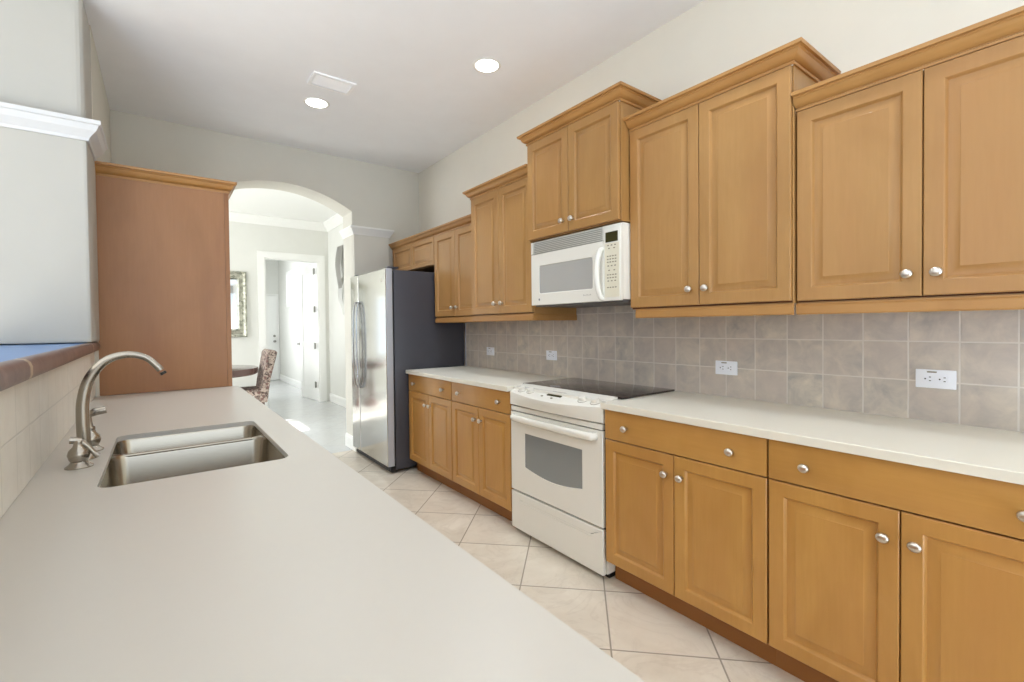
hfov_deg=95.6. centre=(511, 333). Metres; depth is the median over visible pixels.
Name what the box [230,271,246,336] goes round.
wall mirror
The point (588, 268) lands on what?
microwave
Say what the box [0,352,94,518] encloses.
tiled wall
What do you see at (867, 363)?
tiled wall
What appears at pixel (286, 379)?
baseboard
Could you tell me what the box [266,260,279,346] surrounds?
wall
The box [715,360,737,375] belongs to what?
wall outlet
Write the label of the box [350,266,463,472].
refrigerator
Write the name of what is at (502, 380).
countertop
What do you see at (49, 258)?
wall
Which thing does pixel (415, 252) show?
upper cabinet
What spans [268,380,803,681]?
floor
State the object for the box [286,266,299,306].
window
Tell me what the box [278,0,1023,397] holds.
wall
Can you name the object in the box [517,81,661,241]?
upper cabinet
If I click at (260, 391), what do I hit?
dining chair
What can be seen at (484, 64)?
recessed light
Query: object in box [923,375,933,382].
socket
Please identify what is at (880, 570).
base cabinet
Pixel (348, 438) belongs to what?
baseboard
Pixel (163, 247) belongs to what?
pantry cabinet
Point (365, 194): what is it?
wall
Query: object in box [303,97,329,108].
recessed light
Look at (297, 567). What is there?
countertop
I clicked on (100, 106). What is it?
wall
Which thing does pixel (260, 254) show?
trim
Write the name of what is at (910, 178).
upper cabinet
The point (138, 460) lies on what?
sink
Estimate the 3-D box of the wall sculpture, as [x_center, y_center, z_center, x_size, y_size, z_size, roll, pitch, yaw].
[-2.775,-0.856,7.475,0.070,1.120,0.327,-1,1,-37]
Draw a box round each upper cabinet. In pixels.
[389,229,434,271]
[430,214,473,322]
[462,164,576,321]
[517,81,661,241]
[624,37,840,317]
[791,5,1023,314]
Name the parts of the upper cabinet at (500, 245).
door, crown moulding, frame, door, light rail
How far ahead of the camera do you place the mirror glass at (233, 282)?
7.32 m
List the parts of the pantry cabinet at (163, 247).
crown moulding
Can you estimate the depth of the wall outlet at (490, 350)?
4.17 m
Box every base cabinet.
[409,374,460,492]
[452,382,513,520]
[605,410,776,665]
[769,439,1023,681]
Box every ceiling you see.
[83,0,703,172]
[229,188,336,221]
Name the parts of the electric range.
control knob, control knob, door handle, oven door, storage drawer, control panel, control knob, control knob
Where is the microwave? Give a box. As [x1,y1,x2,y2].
[531,222,630,307]
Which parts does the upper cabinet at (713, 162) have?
door, knob, knob, frame, light rail, crown moulding, door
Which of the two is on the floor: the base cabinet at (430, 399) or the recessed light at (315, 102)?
the base cabinet at (430, 399)
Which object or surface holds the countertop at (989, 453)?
on the base cabinet at (880, 570)
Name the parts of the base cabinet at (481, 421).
door, drawer, door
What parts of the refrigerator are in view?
door handle, freezer door, door handle, door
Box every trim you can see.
[0,102,107,160]
[229,211,342,231]
[257,251,326,405]
[266,294,279,379]
[339,225,393,238]
[353,234,388,276]
[465,323,465,364]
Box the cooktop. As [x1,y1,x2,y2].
[527,378,674,399]
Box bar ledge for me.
[0,341,99,391]
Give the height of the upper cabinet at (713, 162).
1.052 m
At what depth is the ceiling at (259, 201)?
6.89 m
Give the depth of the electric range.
2.58 m
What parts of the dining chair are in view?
seat, backrest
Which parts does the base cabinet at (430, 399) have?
door, drawer, door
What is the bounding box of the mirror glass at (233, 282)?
[230,279,237,328]
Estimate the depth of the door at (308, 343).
8.44 m
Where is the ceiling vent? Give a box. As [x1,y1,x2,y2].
[307,71,356,95]
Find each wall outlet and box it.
[487,347,493,355]
[546,350,556,360]
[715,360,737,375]
[916,369,956,389]
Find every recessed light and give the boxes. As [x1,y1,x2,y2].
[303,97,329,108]
[472,57,500,72]
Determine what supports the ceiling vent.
in the ceiling at (243, 68)
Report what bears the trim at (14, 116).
on the wall at (49, 258)
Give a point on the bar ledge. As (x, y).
(19, 363)
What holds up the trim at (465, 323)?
attached to the wall at (711, 38)
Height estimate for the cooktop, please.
0.010 m
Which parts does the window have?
frame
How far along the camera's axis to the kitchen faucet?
1.39 m
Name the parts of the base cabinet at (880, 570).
knob, door, knob, drawer, frame, knob, door, knob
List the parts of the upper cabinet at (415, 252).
door, crown moulding, door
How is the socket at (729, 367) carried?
attached to the wall outlet at (721, 367)
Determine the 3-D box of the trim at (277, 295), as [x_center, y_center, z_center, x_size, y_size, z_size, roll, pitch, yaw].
[-6.216,0.100,11.400,0.905,2.150,0.020,-1,1,-37]
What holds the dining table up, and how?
on the floor
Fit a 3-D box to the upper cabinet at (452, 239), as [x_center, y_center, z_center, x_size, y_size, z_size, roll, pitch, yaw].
[-0.375,-0.527,4.087,0.378,0.862,0.761,-1,1,-37]
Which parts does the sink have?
bowl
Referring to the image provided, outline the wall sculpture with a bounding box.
[335,245,344,314]
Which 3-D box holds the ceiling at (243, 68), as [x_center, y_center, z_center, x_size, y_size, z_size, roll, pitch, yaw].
[-1.425,-1.776,-1.170,8.380,0.120,9.880,-1,1,-37]
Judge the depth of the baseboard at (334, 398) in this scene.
7.81 m
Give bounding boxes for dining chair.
[241,349,276,404]
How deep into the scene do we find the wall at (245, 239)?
7.51 m
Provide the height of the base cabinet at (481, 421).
0.880 m
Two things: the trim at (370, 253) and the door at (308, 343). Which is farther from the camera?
the door at (308, 343)
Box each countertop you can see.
[0,386,644,681]
[406,366,564,391]
[601,391,1023,484]
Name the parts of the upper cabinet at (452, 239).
door, crown moulding, light rail, door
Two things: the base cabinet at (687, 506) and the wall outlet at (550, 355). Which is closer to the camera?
the base cabinet at (687, 506)
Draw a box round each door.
[266,296,277,379]
[297,264,318,400]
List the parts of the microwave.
oven door, door handle, control panel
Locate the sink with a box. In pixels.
[100,425,285,487]
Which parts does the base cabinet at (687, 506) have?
knob, door, knob, knob, drawer, frame, door, knob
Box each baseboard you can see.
[277,374,300,387]
[329,393,345,407]
[345,432,356,451]
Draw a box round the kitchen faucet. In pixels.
[64,351,166,469]
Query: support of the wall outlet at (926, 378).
attached to the tiled wall at (867, 363)
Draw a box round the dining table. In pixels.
[232,365,257,377]
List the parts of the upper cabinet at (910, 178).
door, knob, crown moulding, light rail, frame, knob, door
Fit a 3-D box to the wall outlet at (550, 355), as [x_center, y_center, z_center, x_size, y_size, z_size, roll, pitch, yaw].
[0.300,0.168,3.527,0.009,0.072,0.118,-1,1,-37]
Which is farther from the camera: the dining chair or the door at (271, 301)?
the door at (271, 301)
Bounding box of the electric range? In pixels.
[510,378,674,577]
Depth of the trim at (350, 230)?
4.91 m
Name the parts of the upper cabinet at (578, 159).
door, frame, crown moulding, door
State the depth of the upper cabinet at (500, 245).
3.31 m
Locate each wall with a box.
[0,0,91,118]
[0,126,99,343]
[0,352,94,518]
[89,25,110,395]
[110,110,418,435]
[229,221,329,400]
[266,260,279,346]
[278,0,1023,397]
[466,305,1023,431]
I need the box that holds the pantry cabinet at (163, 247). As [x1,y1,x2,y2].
[95,161,236,395]
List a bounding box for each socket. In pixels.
[719,365,724,370]
[727,365,732,370]
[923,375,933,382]
[937,375,947,383]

